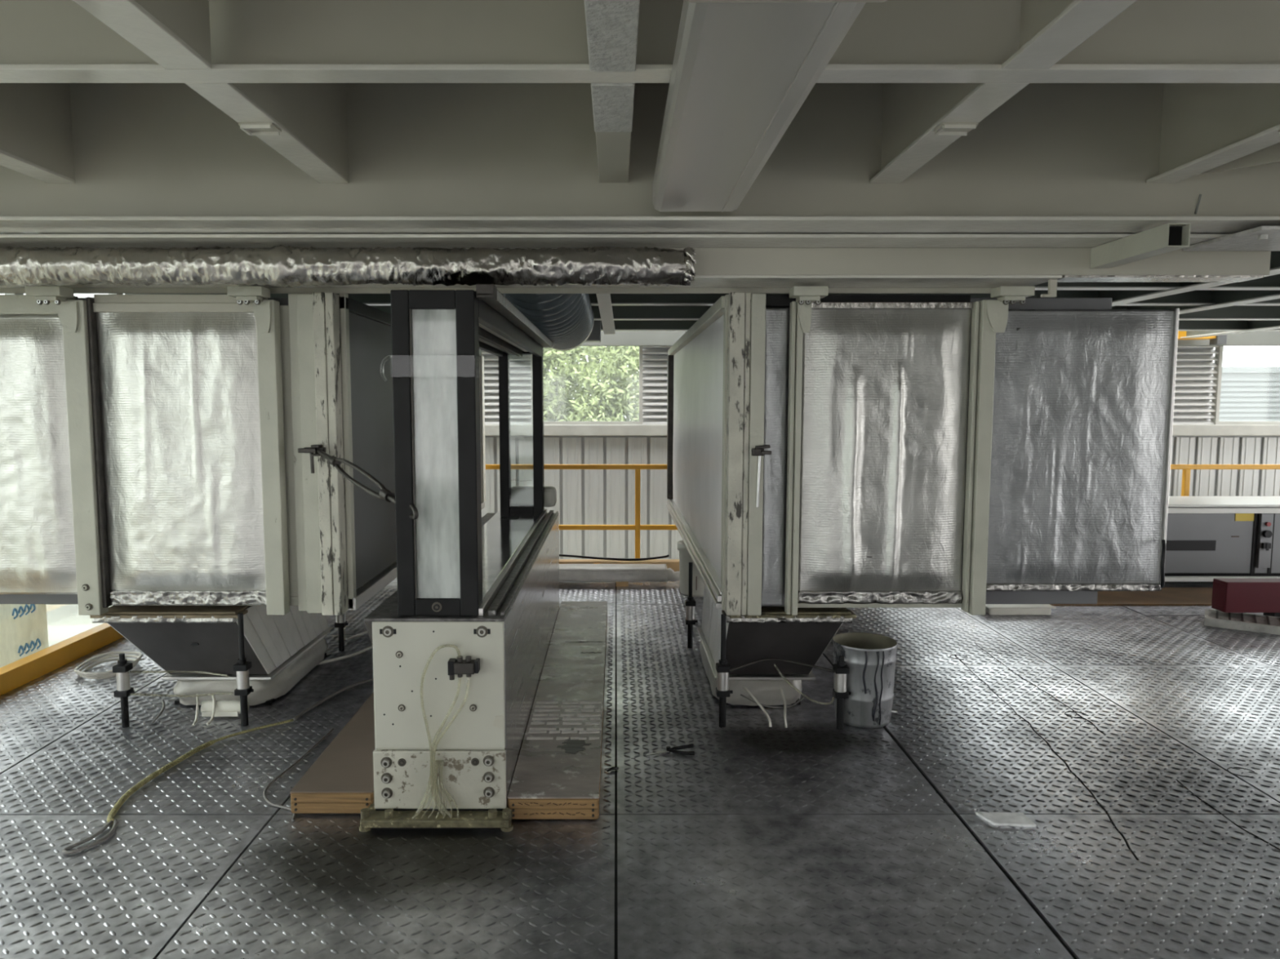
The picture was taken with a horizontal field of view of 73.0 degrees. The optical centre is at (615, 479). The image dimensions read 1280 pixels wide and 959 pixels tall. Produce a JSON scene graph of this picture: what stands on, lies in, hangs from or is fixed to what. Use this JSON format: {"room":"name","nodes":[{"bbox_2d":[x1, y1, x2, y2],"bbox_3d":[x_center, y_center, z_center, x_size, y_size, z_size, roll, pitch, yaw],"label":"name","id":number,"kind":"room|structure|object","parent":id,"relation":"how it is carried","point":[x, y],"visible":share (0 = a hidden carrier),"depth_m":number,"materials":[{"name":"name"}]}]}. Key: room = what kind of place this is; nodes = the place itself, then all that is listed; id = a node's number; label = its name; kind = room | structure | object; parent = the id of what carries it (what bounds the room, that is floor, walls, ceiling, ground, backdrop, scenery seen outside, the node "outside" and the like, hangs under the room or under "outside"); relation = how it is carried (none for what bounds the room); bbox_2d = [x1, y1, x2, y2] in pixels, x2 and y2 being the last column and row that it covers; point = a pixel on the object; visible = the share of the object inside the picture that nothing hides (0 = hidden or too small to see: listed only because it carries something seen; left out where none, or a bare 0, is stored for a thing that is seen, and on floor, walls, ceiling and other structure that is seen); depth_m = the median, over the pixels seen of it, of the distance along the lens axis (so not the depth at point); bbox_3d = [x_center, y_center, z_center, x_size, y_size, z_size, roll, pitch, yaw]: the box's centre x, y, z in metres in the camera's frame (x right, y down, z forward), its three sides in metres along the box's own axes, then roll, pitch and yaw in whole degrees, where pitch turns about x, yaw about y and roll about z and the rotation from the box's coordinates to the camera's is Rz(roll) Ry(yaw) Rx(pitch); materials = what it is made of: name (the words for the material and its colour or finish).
{"room":"factory floor","nodes":[
{"label":"factory floor","id":0,"kind":"room"},
{"bbox_2d":[0,233,38,234],"bbox_3d":[-3.650,0.315,3.341,0.100,3.780,12.600,0,5,0],"label":"wall","id":1,"kind":"structure","parent":0,"point":[0,233],"depth_m":5.21,"materials":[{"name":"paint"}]},
{"bbox_2d":[579,331,1279,346],"bbox_3d":[3.000,-1.771,9.249,14.000,0.670,0.140,0,5,0],"label":"trim","id":2,"kind":"structure","parent":1,"relation":"attached to","point":[620,338],"depth_m":9.20,"materials":[{"name":"paint"}]},
{"bbox_3d":[-3.650,-0.185,5.867,0.060,2.570,1.080,0,5,0],"label":"window","id":3,"kind":"structure","parent":1,"relation":"in","visible":0},
{"bbox_2d":[44,604,78,604],"bbox_3d":[-3.110,0.709,5.384,1.020,0.095,0.200,0,5,0],"label":"pipe","id":4,"kind":"object","parent":3,"relation":"attached to","point":[44,604],"visible":0.02,"depth_m":5.29,"materials":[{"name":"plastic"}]},
{"bbox_2d":[0,604,48,667],"bbox_3d":[-3.516,0.928,4.811,0.048,0.540,1.020,0,5,0],"label":"panel","id":5,"kind":"object","parent":4,"relation":"attached to","point":[24,633],"visible":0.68,"depth_m":5.09,"materials":[{"name":"beige"}]},
{"bbox_2d":[12,608,18,619],"bbox_3d":[-3.498,0.780,5.029,0.012,0.066,0.050,0,5,0],"label":"print","id":6,"kind":"object","parent":5,"relation":"attached to","point":[15,611],"depth_m":5.03,"materials":[{"name":"blue paint"}]},
{"bbox_2d":[17,606,24,617],"bbox_3d":[-3.498,0.776,5.079,0.012,0.066,0.050,0,5,0],"label":"print","id":7,"kind":"object","parent":5,"relation":"attached to","point":[20,609],"depth_m":5.08,"materials":[{"name":"blue paint"}]},
{"bbox_2d":[17,645,24,656],"bbox_3d":[-3.498,1.007,5.080,0.012,0.066,0.050,0,5,0],"label":"print","id":8,"kind":"object","parent":5,"relation":"attached to","point":[20,648],"depth_m":5.08,"materials":[{"name":"blue paint"}]},
{"bbox_2d":[23,604,30,615],"bbox_3d":[-3.498,0.771,5.129,0.012,0.066,0.050,0,5,0],"label":"print","id":9,"kind":"object","parent":5,"relation":"attached to","point":[26,606],"depth_m":5.13,"materials":[{"name":"blue paint"}]},
{"bbox_2d":[23,643,30,653],"bbox_3d":[-3.498,1.002,5.130,0.012,0.066,0.050,0,5,0],"label":"print","id":10,"kind":"object","parent":5,"relation":"on","point":[26,646],"depth_m":5.13,"materials":[{"name":"blue paint"}]},
{"bbox_2d":[29,604,35,613],"bbox_3d":[-3.498,0.767,5.179,0.012,0.066,0.050,0,5,0],"label":"print","id":11,"kind":"object","parent":5,"relation":"attached to","point":[32,606],"depth_m":5.18,"materials":[{"name":"blue"}]},
{"bbox_2d":[29,640,35,651],"bbox_3d":[-3.498,0.998,5.179,0.012,0.066,0.050,0,5,0],"label":"print","id":12,"kind":"object","parent":5,"relation":"on","point":[32,643],"depth_m":5.18,"materials":[{"name":"blue paint"}]},
{"bbox_2d":[35,638,41,648],"bbox_3d":[-3.498,0.993,5.229,0.012,0.066,0.050,0,5,0],"label":"print","id":13,"kind":"object","parent":5,"relation":"on","point":[37,641],"depth_m":5.23,"materials":[{"name":"blue paint"}]},
{"bbox_2d":[0,558,1279,958],"bbox_3d":[2.700,1.310,2.752,11.800,0.104,11.250,0,5,0],"label":"floor","id":14,"kind":"structure","parent":0,"point":[810,838],"depth_m":3.10,"materials":[{"name":"black metal"}]},
{"bbox_2d":[0,622,124,695],"bbox_3d":[-3.192,1.203,2.767,0.085,0.113,11.100,0,5,0],"label":"beam","id":15,"kind":"structure","parent":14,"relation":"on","point":[14,675],"depth_m":4.87,"materials":[{"name":"paint"}]},
{"bbox_2d":[74,651,142,679],"bbox_3d":[-2.850,1.046,4.862,0.295,0.060,0.434,0,5,0],"label":"coil","id":16,"kind":"object","parent":14,"relation":"on","point":[101,675],"visible":0.84,"depth_m":4.89,"materials":[{"name":"beige plastic"}]},
{"bbox_2d":[112,653,134,728],"bbox_3d":[-2.273,0.977,4.002,0.076,0.345,0.062,0,5,0],"label":"cylinder foot","id":17,"kind":"object","parent":14,"relation":"on","point":[122,668],"visible":1,"depth_m":3.98,"materials":[{"name":"black metal"}]},
{"bbox_2d":[62,719,293,854],"bbox_3d":[-1.749,1.183,3.486,0.218,0.024,1.241,1,5,12],"label":"rope","id":18,"kind":"object","parent":14,"relation":"on","point":[110,820],"visible":1,"depth_m":3.30,"materials":[{"name":"beige fabric"}]},
{"bbox_2d":[191,693,199,726],"bbox_3d":[-1.992,1.093,4.104,0.022,0.095,0.195,-2,5,-20],"label":"loose wire","id":19,"kind":"object","parent":14,"relation":"on","point":[197,695],"visible":1,"depth_m":4.08,"materials":[{"name":"beige"}]},
{"bbox_2d":[206,694,215,725],"bbox_3d":[-1.917,1.093,4.105,0.032,0.095,0.171,-1,5,-16],"label":"loose wire","id":20,"kind":"object","parent":14,"relation":"on","point":[212,695],"visible":1,"depth_m":4.08,"materials":[{"name":"beige"}]},
{"bbox_2d":[89,605,333,706],"bbox_3d":[-2.066,0.833,4.613,0.767,0.524,1.147,0,5,0],"label":"hopper","id":21,"kind":"object","parent":14,"relation":"on","point":[197,646],"visible":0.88,"depth_m":4.23,"materials":[{"name":"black metal"}]},
{"bbox_2d":[0,292,485,615],"bbox_3d":[-2.208,-0.291,5.958,1.985,1.475,4.120,0,5,0],"label":"enclosure","id":22,"kind":"object","parent":21,"relation":"on","point":[336,350],"visible":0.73,"depth_m":4.00,"materials":[{"name":"white metal"}]},
{"bbox_2d":[297,444,417,519],"bbox_3d":[-1.021,-0.009,3.464,0.113,0.219,1.168,-4,7,-39],"label":"turnbuckle","id":23,"kind":"object","parent":22,"relation":"attached to","point":[384,494],"visible":0.95,"depth_m":3.49,"materials":[{"name":"metal"}]},
{"bbox_2d":[174,653,326,705],"bbox_3d":[-1.960,1.076,4.719,0.480,0.020,0.830,0,5,0],"label":"tray","id":24,"kind":"object","parent":21,"relation":"on","point":[268,700],"depth_m":4.31,"materials":[{"name":"white paint"}]},
{"bbox_2d":[200,699,248,716],"bbox_3d":[-1.875,1.092,4.144,0.216,0.067,0.071,0,5,0],"label":"paper roll","id":25,"kind":"object","parent":14,"relation":"on","point":[223,708],"visible":0.8,"depth_m":4.11,"materials":[{"name":"white paper"}]},
{"bbox_2d":[233,613,253,726],"bbox_3d":[-1.728,0.883,4.014,0.076,0.530,0.062,0,5,0],"label":"cylinder foot","id":26,"kind":"object","parent":14,"relation":"on","point":[242,668],"visible":1,"depth_m":4.00,"materials":[{"name":"black metal"}]},
{"bbox_2d":[262,728,333,822],"bbox_3d":[-1.307,1.187,3.522,0.165,0.010,0.883,-1,5,-9],"label":"cable","id":27,"kind":"object","parent":14,"relation":"on","point":[274,780],"visible":0.99,"depth_m":3.45,"materials":[{"name":"grey plastic"}]},
{"bbox_2d":[289,692,375,813],"bbox_3d":[-1.035,1.093,4.074,0.302,0.082,1.878,0,5,0],"label":"plywood board","id":28,"kind":"object","parent":14,"relation":"on","point":[341,780],"visible":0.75,"depth_m":3.27,"materials":[{"name":"wood"}]},
{"bbox_2d":[292,678,373,721],"bbox_3d":[-1.414,1.102,4.417,0.111,0.018,0.715,2,6,25],"label":"cable","id":29,"kind":"object","parent":14,"relation":"on","point":[334,694],"visible":0.73,"depth_m":4.38,"materials":[{"name":"grey rubber"}]},
{"bbox_2d":[334,612,348,651],"bbox_3d":[-1.658,0.776,5.219,0.076,0.530,0.062,0,5,0],"label":"cylinder foot","id":30,"kind":"object","parent":14,"relation":"on","point":[340,623],"visible":0.58,"depth_m":5.22,"materials":[{"name":"black metal"}]},
{"bbox_2d":[317,631,372,665],"bbox_3d":[-1.597,1.022,5.308,0.248,0.018,0.829,0,5,5],"label":"air hose","id":31,"kind":"object","parent":14,"relation":"on","point":[366,632],"visible":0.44,"depth_m":5.13,"materials":[{"name":"beige"}]},
{"bbox_2d":[359,284,559,831],"bbox_3d":[-0.635,0.152,4.459,0.544,1.908,3.065,0,5,0],"label":"machine","id":32,"kind":"object","parent":14,"relation":"on","point":[461,644],"visible":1,"depth_m":3.05,"materials":[{"name":"paint"}]},
{"bbox_2d":[511,486,556,506],"bbox_3d":[-0.573,0.118,5.929,0.325,0.135,0.130,0,5,0],"label":"tray","id":33,"kind":"object","parent":32,"relation":"on","point":[518,497],"depth_m":5.87,"materials":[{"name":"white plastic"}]},
{"bbox_2d":[507,601,607,819],"bbox_3d":[-0.225,1.042,4.624,0.328,0.086,3.074,0,5,0],"label":"plywood board","id":34,"kind":"object","parent":14,"relation":"on","point":[557,775],"visible":0.96,"depth_m":3.77,"materials":[{"name":"wood"}]},
{"bbox_2d":[559,564,679,586],"bbox_3d":[-0.200,0.791,7.178,1.601,0.152,0.269,0,5,0],"label":"wrapped package","id":35,"kind":"object","parent":14,"relation":"on","point":[621,574],"visible":0.62,"depth_m":7.05,"materials":[{"name":"plastic"}]},
{"bbox_2d":[559,559,679,571],"bbox_3d":[-0.440,0.771,7.671,2.120,0.105,0.135,0,5,0],"label":"kerb","id":36,"kind":"object","parent":14,"relation":"on","point":[673,564],"visible":0.22,"depth_m":7.62,"materials":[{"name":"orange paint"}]},
{"bbox_2d":[559,554,669,560],"bbox_3d":[-0.263,0.686,7.672,1.474,0.065,0.038,0,5,1],"label":"cable","id":37,"kind":"object","parent":36,"relation":"on","point":[560,555],"visible":0.8,"depth_m":7.66,"materials":[{"name":"black plastic"}]},
{"bbox_2d":[646,743,694,755],"bbox_3d":[0.234,1.163,3.717,0.208,0.025,0.088,0,5,0],"label":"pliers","id":38,"kind":"object","parent":14,"relation":"on","point":[675,749],"visible":1,"depth_m":3.71,"materials":[{"name":"black plastic"}]},
{"bbox_2d":[677,540,704,596],"bbox_3d":[0.655,0.692,6.838,0.340,0.410,0.340,0,5,0],"label":"panel","id":39,"kind":"object","parent":14,"relation":"on","point":[698,585],"visible":0.4,"depth_m":6.72,"materials":[{"name":"plastic"}]},
{"bbox_2d":[684,562,697,648],"bbox_3d":[0.462,0.770,5.289,0.076,0.530,0.062,0,5,0],"label":"cylinder foot","id":40,"kind":"object","parent":14,"relation":"on","point":[690,603],"visible":1,"depth_m":5.27,"materials":[{"name":"black metal"}]},
{"bbox_2d":[715,613,733,728],"bbox_3d":[0.502,0.885,3.994,0.076,0.530,0.062,0,5,0],"label":"cylinder foot","id":41,"kind":"object","parent":14,"relation":"on","point":[722,691],"visible":1,"depth_m":3.98,"materials":[{"name":"black metal"}]},
{"bbox_2d":[728,657,835,672],"bbox_3d":[0.760,0.861,4.008,0.486,0.037,0.123,0,5,0],"label":"air hose","id":42,"kind":"object","parent":41,"relation":"attached to","point":[766,659],"visible":1,"depth_m":4.02,"materials":[{"name":"rubber"}]},
{"bbox_2d":[743,686,771,727],"bbox_3d":[0.666,1.073,4.083,0.016,0.132,0.220,-3,6,-27],"label":"loose wire","id":43,"kind":"object","parent":14,"relation":"on","point":[751,695],"visible":1,"depth_m":4.05,"materials":[{"name":"beige"}]},
{"bbox_2d":[697,585,856,706],"bbox_3d":[0.801,0.833,4.612,0.637,0.524,1.144,0,5,0],"label":"hopper","id":44,"kind":"object","parent":14,"relation":"on","point":[802,637],"visible":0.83,"depth_m":4.19,"materials":[{"name":"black metal"}]},
{"bbox_2d":[740,693,804,708],"bbox_3d":[0.747,1.056,4.108,0.307,0.039,0.081,1,5,6],"label":"loose wire","id":45,"kind":"object","parent":44,"relation":"hanging from","point":[745,697],"visible":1,"depth_m":4.09,"materials":[{"name":"grey"}]},
{"bbox_2d":[666,292,1111,615],"bbox_3d":[1.385,-0.286,5.958,1.830,1.465,4.120,0,5,0],"label":"enclosure","id":46,"kind":"object","parent":44,"relation":"on","point":[728,373],"visible":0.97,"depth_m":4.00,"materials":[{"name":"white metal"}]},
{"bbox_2d":[751,444,771,506],"bbox_3d":[0.654,-0.015,3.890,0.084,0.282,0.049,0,5,0],"label":"clamp","id":47,"kind":"object","parent":46,"relation":"attached to","point":[759,451],"visible":1,"depth_m":3.88,"materials":[{"name":"metal"}]},
{"bbox_2d":[784,286,1035,615],"bbox_3d":[1.292,-0.112,3.893,1.045,1.473,0.175,0,5,0],"label":"panel","id":48,"kind":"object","parent":46,"relation":"attached to","point":[878,398],"depth_m":3.91,"materials":[{"name":"metal"}]},
{"bbox_2d":[986,307,1179,591],"bbox_3d":[2.132,-0.129,3.975,0.865,1.308,0.118,0,5,0],"label":"panel","id":49,"kind":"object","parent":46,"relation":"attached to","point":[1082,434],"depth_m":3.99,"materials":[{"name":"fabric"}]},
{"bbox_2d":[780,688,787,728],"bbox_3d":[0.795,1.079,4.080,0.020,0.122,0.208,0,5,5],"label":"loose wire","id":50,"kind":"object","parent":14,"relation":"on","point":[781,689],"visible":1,"depth_m":4.05,"materials":[{"name":"beige"}]},
{"bbox_2d":[832,655,850,729],"bbox_3d":[1.042,0.981,3.982,0.076,0.340,0.062,0,5,0],"label":"cylinder foot","id":51,"kind":"object","parent":14,"relation":"on","point":[842,669],"visible":0.99,"depth_m":3.96,"materials":[{"name":"black metal"}]},
{"bbox_2d":[831,632,897,728],"bbox_3d":[1.179,0.951,4.098,0.308,0.380,0.304,0,5,0],"label":"metal bucket","id":52,"kind":"object","parent":14,"relation":"on","point":[870,659],"visible":0.91,"depth_m":3.99,"materials":[{"name":"grey metal"}]},
{"bbox_2d":[485,464,1279,558],"bbox_3d":[2.650,0.317,8.183,11.500,0.920,0.049,0,5,0],"label":"railing","id":53,"kind":"object","parent":14,"relation":"on","point":[1186,468],"visible":0.18,"depth_m":8.12,"materials":[{"name":"metal"}]},
{"bbox_2d":[975,812,1036,826],"bbox_3d":[1.403,1.224,3.111,0.174,0.010,0.100,0,5,0],"label":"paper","id":54,"kind":"object","parent":14,"relation":"on","point":[1003,819],"visible":1,"depth_m":3.10,"materials":[{"name":"white paper"}]},
{"bbox_2d":[985,604,1056,615],"bbox_3d":[2.860,0.918,6.241,0.480,0.065,0.310,0,5,0],"label":"tray","id":55,"kind":"object","parent":14,"relation":"on","point":[990,609],"visible":0.48,"depth_m":6.11,"materials":[{"name":"plastic"}]},
{"bbox_2d":[977,645,1104,733],"bbox_3d":[2.230,1.091,4.665,0.030,0.007,1.501,0,5,0],"label":"weld line","id":56,"kind":"object","parent":14,"relation":"on","point":[978,646],"visible":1,"depth_m":4.40,"materials":[{"name":"black metal"}]},
{"bbox_2d":[955,655,1138,860],"bbox_3d":[1.901,1.150,3.998,0.070,0.010,2.350,1,5,7],"label":"cable","id":57,"kind":"object","parent":14,"relation":"on","point":[1049,745],"visible":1,"depth_m":3.40,"materials":[{"name":"black"}]},
{"bbox_2d":[1049,587,1212,605],"bbox_3d":[5.550,0.905,6.696,5.300,0.012,0.580,0,5,0],"label":"sheet","id":58,"kind":"object","parent":14,"relation":"on","point":[1166,596],"visible":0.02,"depth_m":6.61,"materials":[{"name":"grey metal"}]},
{"bbox_2d":[1164,496,1279,583],"bbox_3d":[5.950,0.514,7.344,4.740,0.675,0.700,0,5,0],"label":"base cabinet","id":59,"kind":"object","parent":14,"relation":"on","point":[1209,538],"visible":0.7,"depth_m":7.09,"materials":[{"name":"white metal"}]},
{"bbox_2d":[1176,779,1279,849],"bbox_3d":[2.231,1.249,2.887,0.054,0.010,1.131,0,5,1],"label":"cable","id":60,"kind":"object","parent":14,"relation":"on","point":[1176,780],"visible":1,"depth_m":3.11,"materials":[{"name":"black rubber"}]},
{"bbox_2d":[1204,608,1279,635],"bbox_3d":[4.717,0.989,5.499,1.608,0.057,0.320,4,6,35],"label":"strip","id":61,"kind":"object","parent":14,"relation":"on","point":[1268,624],"visible":0.94,"depth_m":5.77,"materials":[{"name":"metal"}]},
{"bbox_2d":[1211,578,1279,617],"bbox_3d":[5.075,0.834,5.947,1.850,0.285,0.140,0,5,0],"label":"box","id":62,"kind":"object","parent":61,"relation":"on","point":[1228,595],"visible":0.98,"depth_m":5.88,"materials":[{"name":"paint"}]},
{"bbox_2d":[481,346,1279,559],"bbox_3d":[3.011,-0.227,9.608,14.022,3.750,0.140,0,5,0],"label":"wall","id":63,"kind":"structure","parent":0,"point":[584,496],"depth_m":9.56,"materials":[{"name":"white metal"}]},
{"bbox_2d":[530,346,642,424],"bbox_3d":[-0.320,-1.348,9.458,1.220,1.490,0.080,0,5,0],"label":"window","id":64,"kind":"structure","parent":63,"relation":"in","point":[640,422],"depth_m":9.48,"materials":[{"name":"paint"}]},
{"bbox_2d":[484,424,1279,435],"bbox_3d":[3.000,-0.547,9.539,14.000,0.120,0.220,0,5,0],"label":"trim","id":65,"kind":"structure","parent":63,"relation":"attached to","point":[490,429],"depth_m":9.43,"materials":[{"name":"paint"}]},
{"bbox_2d":[1210,346,1279,424],"bbox_3d":[7.490,-1.348,9.458,1.820,1.490,0.080,0,5,0],"label":"window","id":66,"kind":"structure","parent":63,"relation":"in","point":[1218,382],"depth_m":9.48,"materials":[{"name":"paint"}]},
{"bbox_3d":[2.700,-1.547,2.498,12.600,0.080,11.250,0,5,0],"label":"ceiling","id":67,"kind":"structure","parent":0,"visible":0},
{"bbox_2d":[0,83,75,183],"bbox_3d":[-2.058,-1.288,2.682,0.105,0.470,1.009,0,5,0],"label":"beam","id":68,"kind":"structure","parent":67,"relation":"attached to","point":[36,134],"depth_m":3.01,"materials":[{"name":"paint"}]},
{"bbox_2d":[72,0,211,69],"bbox_3d":[-1.042,-1.191,1.593,0.115,0.470,0.993,0,5,0],"label":"beam","id":69,"kind":"structure","parent":67,"relation":"attached to","point":[175,34],"depth_m":1.94,"materials":[{"name":"paint"}]},
{"bbox_2d":[185,83,348,183],"bbox_3d":[-1.045,-1.279,2.683,0.110,0.487,1.009,0,5,0],"label":"beam","id":70,"kind":"structure","parent":67,"relation":"attached to","point":[305,123],"depth_m":2.73,"materials":[{"name":"paint"}]},
{"bbox_2d":[478,233,594,351],"bbox_3d":[-0.433,-1.301,5.236,0.530,0.867,2.699,0,5,0],"label":"corrugated hose","id":71,"kind":"object","parent":67,"relation":"hanging from","point":[567,320],"visible":0.3,"depth_m":4.99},
{"bbox_2d":[584,0,639,71],"bbox_3d":[-0.008,-1.188,1.594,0.112,0.476,0.993,0,5,0],"label":"beam","id":72,"kind":"structure","parent":67,"relation":"attached to","point":[611,25],"depth_m":1.89,"materials":[{"name":"paint"}]},
{"bbox_2d":[591,83,635,182],"bbox_3d":[-0.008,-1.285,2.682,0.112,0.476,1.009,0,5,0],"label":"beam","id":73,"kind":"structure","parent":67,"relation":"attached to","point":[612,103],"depth_m":2.54,"materials":[{"name":"paint"}]},
{"bbox_2d":[0,83,1279,248],"bbox_3d":[2.500,-1.260,3.326,13.000,0.640,0.460,0,5,0],"label":"beam","id":74,"kind":"structure","parent":67,"relation":"attached to","point":[148,157],"depth_m":3.20,"materials":[{"name":"metal"}]},
{"bbox_2d":[0,244,696,288],"bbox_3d":[-1.641,-0.864,3.497,3.918,0.171,0.170,0,5,0],"label":"pipe","id":75,"kind":"object","parent":74,"relation":"attached to","point":[278,266],"visible":1,"depth_m":3.44,"materials":[{"name":"silver metal"}]},
{"bbox_2d":[0,248,1271,297],"bbox_3d":[-0.640,-0.879,3.759,6.720,0.195,0.327,0,5,0],"label":"beam","id":76,"kind":"structure","parent":74,"relation":"attached to","point":[717,270],"depth_m":3.60,"materials":[{"name":"metal"}]},
{"bbox_2d":[0,294,78,594],"bbox_3d":[-2.857,-0.148,3.980,0.785,1.380,0.085,0,5,0],"label":"panel","id":77,"kind":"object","parent":76,"relation":"hanging from","point":[37,546],"depth_m":3.96,"materials":[{"name":"fabric"}]},
{"bbox_2d":[25,286,289,615],"bbox_3d":[-2.038,-0.112,3.893,1.043,1.473,0.175,0,5,0],"label":"panel","id":78,"kind":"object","parent":76,"relation":"hanging from","point":[175,425],"depth_m":3.91,"materials":[{"name":"metal"}]},
{"bbox_2d":[1089,222,1191,268],"bbox_3d":[2.010,-0.896,3.336,0.080,0.082,0.505,0,5,0],"label":"tube","id":79,"kind":"object","parent":74,"relation":"attached to","point":[1170,237],"visible":1,"depth_m":3.25,"materials":[{"name":"paint"}]},
{"bbox_2d":[1182,226,1279,251],"bbox_3d":[2.970,-0.924,3.351,1.260,0.031,0.440,0,5,0],"label":"plate","id":80,"kind":"object","parent":74,"relation":"attached to","point":[1261,238],"visible":0.9,"depth_m":3.38,"materials":[{"name":"white metal"}]},
{"bbox_2d":[1195,142,1279,175],"bbox_3d":[2.365,-1.310,2.880,0.014,0.440,0.765,-5,7,-43],"label":"gusset plate","id":81,"kind":"object","parent":74,"relation":"attached to","point":[1270,154],"visible":0.02,"depth_m":3.02,"materials":[{"name":"paint"}]},
{"bbox_2d":[0,0,1279,83],"bbox_3d":[2.500,-1.239,2.134,13.000,0.470,0.092,0,5,0],"label":"cross beam","id":82,"kind":"structure","parent":67,"relation":"attached to","point":[42,41],"depth_m":2.14,"materials":[{"name":"metal"}]},
{"bbox_2d":[652,0,887,212],"bbox_3d":[0.285,-0.787,0.528,0.340,0.144,5.192,0,5,0],"label":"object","id":83,"kind":"object","parent":82,"relation":"attached to","point":[743,70],"visible":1,"depth_m":1.88,"materials":[{"name":"paint"}]},
{"bbox_2d":[38,233,1279,290],"bbox_3d":[2.700,-1.452,5.242,12.400,0.585,0.100,0,5,0],"label":"joist","id":84,"kind":"object","parent":67,"relation":"attached to","point":[1272,282],"visible":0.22,"depth_m":5.24,"materials":[{"name":"paint"}]},
{"bbox_2d":[595,293,615,333],"bbox_3d":[-0.080,-1.219,5.865,0.090,0.309,1.903,0,5,2],"label":"brace","id":85,"kind":"object","parent":84,"relation":"hanging from","point":[604,301],"visible":0.56,"depth_m":6.17,"materials":[{"name":"white paint"}]},
{"bbox_2d":[124,290,1279,306],"bbox_3d":[2.700,-1.534,6.138,12.400,0.580,0.100,0,5,0],"label":"joist","id":86,"kind":"object","parent":67,"relation":"attached to","point":[1193,298],"visible":0.02,"depth_m":6.16,"materials":[{"name":"paint"}]},
{"bbox_2d":[371,306,1279,319],"bbox_3d":[2.700,-1.618,7.135,12.400,0.590,0.100,0,5,0],"label":"joist","id":87,"kind":"object","parent":67,"relation":"attached to","point":[620,313],"visible":0.02,"depth_m":7.15,"materials":[{"name":"paint"}]},
{"bbox_2d":[600,320,1279,331],"bbox_3d":[2.700,-1.688,8.032,12.400,0.600,0.100,0,5,0],"label":"joist","id":88,"kind":"object","parent":67,"relation":"attached to","point":[620,325],"visible":0.02,"depth_m":8.05,"materials":[{"name":"paint"}]},
{"bbox_2d":[585,320,600,342],"bbox_3d":[-0.280,-1.373,7.902,0.280,0.215,0.215,0,5,0],"label":"junction box","id":89,"kind":"object","parent":88,"relation":"attached to","point":[595,335],"visible":0.29,"depth_m":7.80,"materials":[{"name":"grey metal"}]},
{"bbox_2d":[869,83,1029,183],"bbox_3d":[0.998,-1.279,2.683,0.115,0.487,1.009,0,5,0],"label":"beam","id":90,"kind":"structure","parent":67,"relation":"attached to","point":[920,121],"depth_m":2.74,"materials":[{"name":"metal"}]},
{"bbox_2d":[1001,0,1137,69],"bbox_3d":[0.998,-1.191,1.593,0.115,0.470,0.993,0,5,0],"label":"beam","id":91,"kind":"structure","parent":67,"relation":"attached to","point":[1050,29],"depth_m":1.94,"materials":[{"name":"metal"}]},
{"bbox_2d":[1098,233,1279,306],"bbox_3d":[3.450,-1.552,6.388,0.140,0.600,5.600,0,5,0],"label":"member","id":92,"kind":"object","parent":67,"relation":"attached to","point":[1118,297],"visible":0.02,"depth_m":5.39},
{"bbox_2d":[1128,290,1279,314],"bbox_3d":[4.250,-1.549,6.388,0.140,0.605,5.600,0,5,0],"label":"member","id":93,"kind":"object","parent":67,"relation":"attached to","point":[1222,299],"visible":0.11,"depth_m":5.98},
{"bbox_2d":[1146,83,1279,183],"bbox_3d":[2.020,-1.279,2.683,0.110,0.487,1.009,0,5,0],"label":"beam","id":94,"kind":"structure","parent":67,"relation":"attached to","point":[1206,126],"depth_m":2.92,"materials":[{"name":"paint"}]},
{"bbox_2d":[1180,320,1279,337],"bbox_3d":[5.900,-1.544,6.388,0.140,0.615,5.600,0,5,0],"label":"member","id":95,"kind":"object","parent":67,"relation":"attached to","point":[1253,325],"visible":0.02,"depth_m":8.02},
{"bbox_2d":[1177,331,1226,345],"bbox_3d":[5.450,-1.553,8.998,1.700,0.300,0.200,0,5,0],"label":"beam","id":96,"kind":"structure","parent":95,"relation":"attached to","point":[1215,340],"depth_m":8.92,"materials":[{"name":"metal"}]},
{"label":"outside","id":97,"kind":"structure","parent":0,"visible":0},
{"bbox_2d":[45,604,111,646],"bbox_3d":[0.000,5.141,10.496,120.000,0.100,140.000,0,5,0],"label":"ground","id":98,"kind":"structure","parent":97,"point":[64,622],"depth_m":23.61,"materials":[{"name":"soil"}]},
{"bbox_2d":[542,346,639,421],"bbox_3d":[-0.653,0.206,14.511,5.330,9.033,4.954,0,5,3],"label":"tree","id":99,"kind":"object","parent":98,"relation":"on","point":[615,397],"visible":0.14,"depth_m":13.51,"materials":[{"name":"green plant"}]},
{"bbox_2d":[1209,366,1279,421],"bbox_3d":[18.000,0.415,24.131,16.200,6.900,4.200,0,5,0],"label":"building","id":100,"kind":"structure","parent":98,"relation":"on","point":[1247,393],"depth_m":21.86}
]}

